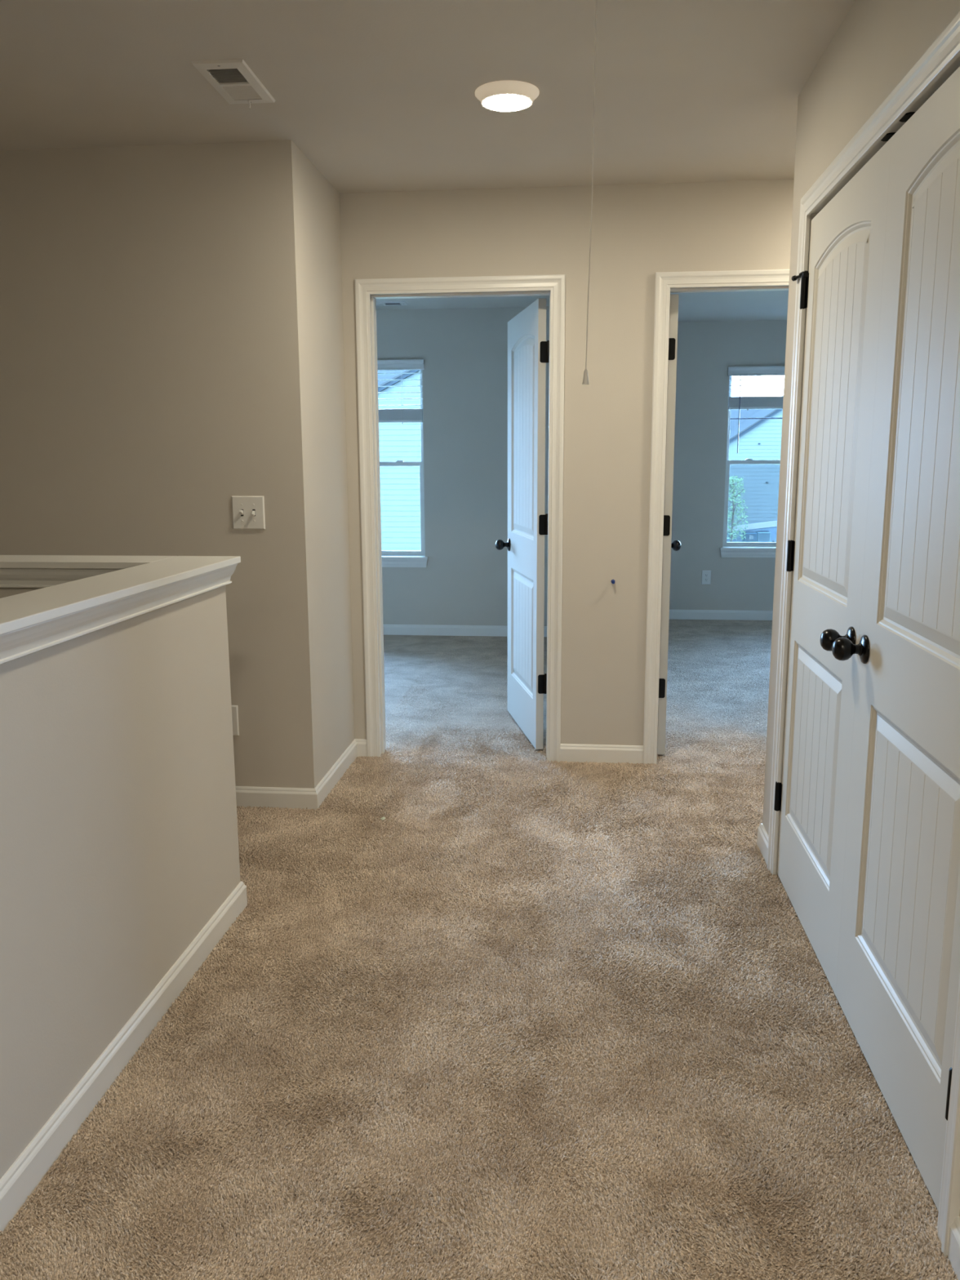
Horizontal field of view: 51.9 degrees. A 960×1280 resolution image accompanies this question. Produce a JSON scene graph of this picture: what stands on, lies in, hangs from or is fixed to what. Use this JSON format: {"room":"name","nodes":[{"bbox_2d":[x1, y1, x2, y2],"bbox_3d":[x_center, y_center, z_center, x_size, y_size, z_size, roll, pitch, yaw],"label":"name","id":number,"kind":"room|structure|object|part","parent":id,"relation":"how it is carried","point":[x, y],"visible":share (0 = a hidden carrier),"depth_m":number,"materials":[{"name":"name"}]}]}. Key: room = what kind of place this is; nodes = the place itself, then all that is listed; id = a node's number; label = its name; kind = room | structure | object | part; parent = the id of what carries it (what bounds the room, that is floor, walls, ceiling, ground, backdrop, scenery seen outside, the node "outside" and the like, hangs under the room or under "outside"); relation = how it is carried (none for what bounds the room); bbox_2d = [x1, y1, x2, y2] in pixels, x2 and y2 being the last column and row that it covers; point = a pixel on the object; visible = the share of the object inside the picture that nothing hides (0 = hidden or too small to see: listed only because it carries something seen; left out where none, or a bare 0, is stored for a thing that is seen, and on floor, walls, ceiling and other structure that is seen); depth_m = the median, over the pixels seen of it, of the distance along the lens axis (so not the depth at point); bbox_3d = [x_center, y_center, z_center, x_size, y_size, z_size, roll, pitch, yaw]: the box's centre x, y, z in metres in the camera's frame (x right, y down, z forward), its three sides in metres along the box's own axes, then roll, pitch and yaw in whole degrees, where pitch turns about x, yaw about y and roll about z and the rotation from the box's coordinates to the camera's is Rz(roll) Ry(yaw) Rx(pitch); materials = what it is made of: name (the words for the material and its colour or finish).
{"room":"upstairs hallway landing","nodes":[
{"label":"upstairs hallway landing","id":0,"kind":"room"},
{"bbox_2d":[0,585,239,1179],"bbox_3d":[-2.067,0.875,0.651,2.182,1.357,4.953,1,10,6],"label":"wall","id":1,"kind":"structure","parent":0,"point":[119,835],"depth_m":2.13,"materials":[{"name":"beige paint"}]},
{"bbox_2d":[0,555,240,664],"bbox_3d":[-2.049,0.224,0.550,2.219,0.078,4.990,1,10,6],"label":"trim","id":2,"kind":"structure","parent":1,"relation":"on","point":[77,596],"depth_m":2.28,"materials":[{"name":"white wood"}]},
{"bbox_3d":[-2.132,0.246,0.485,2.067,0.059,4.838,1,10,6],"label":"moulding","id":3,"kind":"part","parent":2,"relation":"part of","materials":[{"name":"white wood"}]},
{"bbox_2d":[0,880,247,1235],"bbox_3d":[-2.058,1.206,0.718,2.196,0.082,4.966,1,10,6],"label":"baseboard","id":4,"kind":"structure","parent":1,"relation":"attached to","point":[27,1171],"depth_m":2.14,"materials":[{"name":"white wood"}]},
{"bbox_2d":[0,139,354,788],"bbox_3d":[-1.704,-0.621,4.127,2.178,2.454,0.706,1,10,6],"label":"wall","id":5,"kind":"structure","parent":0,"point":[171,335],"depth_m":3.68,"materials":[{"name":"beige paint"}]},
{"bbox_2d":[231,705,239,735],"bbox_3d":[-0.984,0.315,3.860,0.078,0.122,0.008,1,10,6],"label":"wall outlet","id":6,"kind":"object","parent":5,"relation":"attached to","point":[234,708],"visible":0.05,"depth_m":3.85,"materials":[{"name":"white plastic"}]},
{"bbox_2d":[231,496,265,528],"bbox_3d":[-0.870,-0.476,3.696,0.124,0.124,0.023,1,10,6],"label":"light switch","id":7,"kind":"object","parent":5,"relation":"attached to","point":[248,512],"visible":1,"depth_m":3.70,"materials":[{"name":"white plastic"}]},
{"bbox_2d":[235,738,367,809],"bbox_3d":[-1.670,0.548,4.330,2.238,0.082,0.720,1,10,6],"label":"baseboard","id":8,"kind":"structure","parent":5,"relation":"attached to","point":[273,797],"depth_m":3.90,"materials":[{"name":"white wood"}]},
{"bbox_2d":[0,0,855,321],"bbox_3d":[0.308,-1.725,2.872,6.630,0.150,10.999,1,10,6],"label":"ceiling","id":9,"kind":"structure","parent":0,"point":[378,95],"depth_m":2.95,"materials":[{"name":"paint"}]},
{"bbox_2d":[191,58,275,109],"bbox_3d":[-0.725,-1.638,2.928,0.150,0.033,0.324,1,10,5],"label":"ceiling vent","id":10,"kind":"object","parent":9,"relation":"in","point":[233,79],"visible":1,"depth_m":2.90,"materials":[{"name":"white metal"}]},
{"bbox_2d":[376,301,407,306],"bbox_3d":[-0.687,-2.385,7.041,0.324,0.033,0.150,1,10,6],"label":"ceiling vent","id":11,"kind":"object","parent":9,"relation":"in","point":[380,303],"visible":0.59,"depth_m":7.00,"materials":[{"name":"white metal"}]},
{"bbox_2d":[475,80,539,111],"bbox_3d":[0.083,-1.657,3.022,0.197,0.035,0.197,1,10,6],"label":"recessed light","id":12,"kind":"object","parent":9,"relation":"in","point":[505,95],"visible":1,"depth_m":2.98,"materials":[{"name":"white plastic"}]},
{"bbox_2d":[582,0,596,384],"bbox_3d":[0.252,-1.069,2.282,0.020,0.929,0.018,9,14,43],"label":"pull cord","id":13,"kind":"object","parent":9,"relation":"hanging from","point":[585,379],"visible":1,"depth_m":2.29,"materials":[{"name":"white fabric"}]},
{"bbox_2d":[376,306,549,626],"bbox_3d":[-0.775,-1.264,7.645,3.315,2.454,0.150,1,10,6],"label":"wall","id":14,"kind":"structure","parent":0,"point":[464,581],"depth_m":7.49,"materials":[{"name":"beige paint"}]},
{"bbox_2d":[379,369,427,567],"bbox_3d":[-0.877,-1.339,7.623,0.959,1.541,0.175,1,10,6],"label":"window","id":15,"kind":"structure","parent":14,"relation":"in","point":[402,558],"depth_m":7.65,"materials":[{"name":"white plastic"}]},
{"bbox_2d":[377,359,424,423],"bbox_3d":[-0.883,-1.877,7.488,0.941,0.466,0.088,1,10,6],"label":"window blind","id":16,"kind":"object","parent":15,"relation":"attached to","point":[385,415],"visible":0.38,"depth_m":7.47,"materials":[{"name":"white plastic"}]},
{"bbox_3d":[-0.881,-1.671,7.542,0.897,0.020,0.050,1,10,6],"label":"rail","id":17,"kind":"part","parent":16,"relation":"part of","materials":[{"name":"white plastic"}]},
{"bbox_3d":[-0.872,-1.722,7.619,0.872,0.757,0.020,1,10,6],"label":"sash","id":18,"kind":"part","parent":15,"relation":"part of","materials":[{"name":"glass"}]},
{"bbox_3d":[-0.872,-1.028,7.718,0.872,0.717,0.020,1,10,6],"label":"sash","id":19,"kind":"part","parent":15,"relation":"part of","materials":[{"name":"glass"}]},
{"bbox_3d":[-0.877,-0.645,7.714,0.959,0.020,0.105,1,10,6],"label":"sill","id":20,"kind":"part","parent":15,"relation":"part of","materials":[{"name":"white wood"}]},
{"bbox_2d":[382,624,546,636],"bbox_3d":[-0.917,0.166,6.409,3.315,0.082,2.807,1,10,6],"label":"baseboard","id":21,"kind":"structure","parent":14,"relation":"attached to","point":[388,629],"depth_m":7.72,"materials":[{"name":"white wood"}]},
{"bbox_2d":[0,619,958,1279],"bbox_3d":[0.320,0.911,3.351,6.630,0.300,10.999,1,10,6],"label":"floor","id":22,"kind":"structure","parent":0,"point":[533,1017],"depth_m":2.27,"materials":[{"name":"beige carpet"}]},
{"bbox_2d":[339,178,794,745],"bbox_3d":[0.437,-0.666,4.321,6.400,2.454,0.115,1,10,6],"label":"wall","id":23,"kind":"structure","parent":0,"point":[639,231],"depth_m":4.16,"materials":[{"name":"beige paint"}]},
{"bbox_2d":[355,274,565,762],"bbox_3d":[-0.076,-0.501,4.403,0.890,2.106,0.151,1,10,6],"label":"door frame","id":24,"kind":"structure","parent":23,"relation":"attached to","point":[367,291],"depth_m":4.30,"materials":[{"name":"white wood"}]},
{"bbox_2d":[495,298,549,749],"bbox_3d":[0.219,-0.548,4.815,0.182,2.024,0.761,-2,10,-8],"label":"door","id":25,"kind":"structure","parent":23,"relation":"in","point":[528,348],"depth_m":4.69,"materials":[{"name":"white wood"}]},
{"bbox_3d":[0.148,-0.497,5.143,0.012,0.067,0.067,-2,10,-8],"label":"knob","id":26,"kind":"part","parent":25,"relation":"part of","materials":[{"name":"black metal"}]},
{"bbox_3d":[0.211,-0.048,4.891,0.010,0.565,0.562,-2,10,-8],"label":"panel moulding","id":27,"kind":"part","parent":25,"relation":"part of","materials":[{"name":"white wood"}]},
{"bbox_3d":[0.206,-0.968,4.724,0.010,0.937,0.562,-2,10,-8],"label":"panel moulding","id":28,"kind":"part","parent":25,"relation":"part of","materials":[{"name":"white wood"}]},
{"bbox_2d":[560,743,643,764],"bbox_3d":[0.549,0.514,4.459,0.371,0.082,0.014,1,10,6],"label":"baseboard","id":29,"kind":"structure","parent":23,"relation":"attached to","point":[569,753],"depth_m":4.45,"materials":[{"name":"white wood"}]},
{"bbox_2d":[657,293,680,755],"bbox_3d":[0.885,-0.534,4.722,0.182,2.024,0.761,1,10,9],"label":"door","id":30,"kind":"structure","parent":23,"relation":"in","point":[675,545],"depth_m":4.35,"materials":[{"name":"white wood"}]},
{"bbox_2d":[643,269,789,764],"bbox_3d":[1.177,-0.485,4.279,0.887,2.106,0.151,1,10,6],"label":"door frame","id":31,"kind":"structure","parent":23,"relation":"attached to","point":[666,282],"depth_m":4.17,"materials":[{"name":"white wood"}]},
{"bbox_2d":[669,320,786,610],"bbox_3d":[2.502,-1.389,8.251,3.085,2.454,0.150,1,10,6],"label":"wall","id":32,"kind":"structure","parent":0,"point":[706,349],"depth_m":8.23,"materials":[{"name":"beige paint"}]},
{"bbox_2d":[701,570,711,584],"bbox_3d":[1.923,-0.531,8.386,0.078,0.122,0.008,1,10,6],"label":"wall outlet","id":33,"kind":"object","parent":32,"relation":"attached to","point":[706,575],"visible":1,"depth_m":8.38,"materials":[{"name":"white plastic"}]},
{"bbox_2d":[669,609,773,620],"bbox_3d":[2.557,-0.207,8.378,2.970,0.082,0.014,1,10,6],"label":"baseboard","id":34,"kind":"structure","parent":32,"relation":"attached to","point":[673,614],"depth_m":8.42,"materials":[{"name":"white wood"}]},
{"bbox_2d":[720,376,782,557],"bbox_3d":[2.505,-1.462,8.220,0.959,1.541,0.175,1,10,6],"label":"window","id":35,"kind":"structure","parent":32,"relation":"in","point":[729,549],"depth_m":8.30,"materials":[{"name":"white plastic"}]},
{"bbox_3d":[2.505,-0.769,8.310,0.959,0.020,0.105,1,10,6],"label":"sill","id":36,"kind":"part","parent":35,"relation":"part of","materials":[{"name":"white wood"}]},
{"bbox_3d":[2.510,-1.151,8.314,0.872,0.717,0.020,1,10,6],"label":"sash","id":37,"kind":"part","parent":35,"relation":"part of","materials":[{"name":"clear glass"}]},
{"bbox_3d":[2.510,-1.846,8.215,0.872,0.757,0.020,1,10,6],"label":"sash","id":38,"kind":"part","parent":35,"relation":"part of","materials":[{"name":"clear glass"}]},
{"bbox_2d":[727,365,785,453],"bbox_3d":[2.499,-1.889,8.105,0.941,0.693,0.088,1,10,6],"label":"window blind","id":39,"kind":"object","parent":35,"relation":"attached to","point":[767,402],"visible":0.42,"depth_m":8.10,"materials":[{"name":"white plastic"}]},
{"bbox_3d":[2.501,-1.913,8.117,0.897,0.020,0.050,1,10,6],"label":"rail","id":40,"kind":"part","parent":39,"relation":"part of","materials":[{"name":"white plastic"}]},
{"bbox_2d":[762,0,959,1217],"bbox_3d":[2.133,-0.239,1.932,2.543,2.454,2.493,1,10,6],"label":"wall","id":41,"kind":"structure","parent":0,"point":[877,42],"depth_m":2.55,"materials":[{"name":"beige paint"}]},
{"bbox_2d":[756,822,768,863],"bbox_3d":[2.246,0.722,3.274,2.557,0.082,0.213,1,10,6],"label":"baseboard","id":42,"kind":"structure","parent":41,"relation":"attached to","point":[762,836],"depth_m":3.41,"materials":[{"name":"white wood"}]},
{"bbox_2d":[773,137,891,995],"bbox_3d":[0.916,-0.167,2.715,0.108,2.020,0.812,1,10,6],"label":"door","id":43,"kind":"structure","parent":41,"relation":"in","point":[841,287],"depth_m":2.62,"materials":[{"name":"white wood"}]},
{"bbox_3d":[0.950,-1.084,2.929,0.012,0.020,0.044,-5,11,-26],"label":"stop rod","id":44,"kind":"part","parent":43,"relation":"part of","materials":[{"name":"black metal"}]},
{"bbox_3d":[0.942,0.329,2.799,0.010,0.565,0.562,1,10,6],"label":"panel moulding","id":45,"kind":"part","parent":43,"relation":"part of","materials":[{"name":"white wood"}]},
{"bbox_3d":[0.938,-0.591,2.632,0.010,0.937,0.562,1,10,6],"label":"panel moulding","id":46,"kind":"part","parent":43,"relation":"part of","materials":[{"name":"white wood"}]},
{"bbox_3d":[0.895,0.001,2.392,0.012,0.067,0.067,1,10,6],"label":"knob","id":47,"kind":"part","parent":43,"relation":"part of","materials":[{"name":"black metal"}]},
{"bbox_2d":[766,10,959,1256],"bbox_3d":[0.939,-0.124,2.302,0.133,2.106,1.648,1,10,6],"label":"door frame","id":48,"kind":"structure","parent":41,"relation":"attached to","point":[941,59],"depth_m":2.45,"materials":[{"name":"white wood"}]},
{"bbox_2d":[831,66,959,1211],"bbox_3d":[0.837,-0.024,1.933,0.108,2.020,0.784,1,10,6],"label":"door","id":49,"kind":"structure","parent":41,"relation":"in","point":[898,975],"depth_m":1.96,"materials":[{"name":"white wood"}]},
{"bbox_3d":[0.883,0.021,2.278,0.012,0.067,0.067,1,10,6],"label":"knob","id":50,"kind":"part","parent":49,"relation":"part of","materials":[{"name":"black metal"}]},
{"bbox_3d":[0.861,0.473,2.004,0.010,0.565,0.562,1,10,6],"label":"panel moulding","id":51,"kind":"part","parent":49,"relation":"part of","materials":[{"name":"white wood"}]},
{"bbox_3d":[0.857,-0.447,1.837,0.010,0.937,0.562,1,10,6],"label":"panel moulding","id":52,"kind":"part","parent":49,"relation":"part of","materials":[{"name":"white wood"}]},
{"bbox_2d":[947,1216,959,1279],"bbox_3d":[2.039,1.093,1.234,2.557,0.082,0.659,1,10,6],"label":"baseboard","id":53,"kind":"structure","parent":41,"relation":"attached to","point":[953,1248],"depth_m":1.66,"materials":[{"name":"white wood"}]},
{"label":"outside","id":54,"kind":"structure","parent":0,"visible":0},
{"bbox_3d":[6.983,0.875,19.881,130.000,0.300,180.000,1,10,6],"label":"lawn","id":55,"kind":"structure","parent":54,"visible":0},
{"bbox_2d":[377,369,421,555],"bbox_3d":[-5.340,-8.173,41.600,20.150,9.850,9.700,1,10,6],"label":"house","id":56,"kind":"structure","parent":55,"relation":"on","point":[400,486],"depth_m":36.98,"materials":[{"name":"grey"}]},
{"bbox_2d":[726,475,748,542],"bbox_3d":[12.303,-6.237,48.187,1.664,3.531,1.663,1,10,6],"label":"young tree","id":57,"kind":"object","parent":55,"relation":"on","point":[733,491],"visible":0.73,"depth_m":48.02,"materials":[{"name":"green plant"}]},
{"bbox_2d":[742,531,757,542],"bbox_3d":[13.456,-5.041,49.302,0.650,0.765,0.920,1,10,6],"label":"air conditioner","id":58,"kind":"object","parent":55,"relation":"on","point":[751,536],"visible":0.68,"depth_m":48.89,"materials":[{"name":"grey metal"}]},
{"bbox_2d":[726,526,777,542],"bbox_3d":[14.607,-5.439,50.307,5.000,1.180,0.140,1,10,6],"label":"wall","id":59,"kind":"structure","parent":55,"relation":"on","point":[773,530],"depth_m":50.26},
{"bbox_2d":[727,520,777,531],"bbox_3d":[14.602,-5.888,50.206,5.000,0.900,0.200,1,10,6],"label":"kerb","id":60,"kind":"object","parent":59,"relation":"on","point":[771,523],"visible":0.29,"depth_m":50.17,"materials":[{"name":"concrete"}]},
{"bbox_2d":[727,395,783,525],"bbox_3d":[13.603,-9.841,54.031,22.950,8.520,8.400,1,10,6],"label":"house","id":61,"kind":"structure","parent":55,"relation":"on","point":[759,439],"depth_m":50.17,"materials":[{"name":"grey"}]},
{"bbox_2d":[755,530,770,542],"bbox_3d":[14.153,-5.077,49.429,0.670,0.785,0.920,1,10,6],"label":"air conditioner","id":62,"kind":"object","parent":55,"relation":"on","point":[762,535],"visible":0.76,"depth_m":49.02,"materials":[{"name":"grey metal"}]}
]}

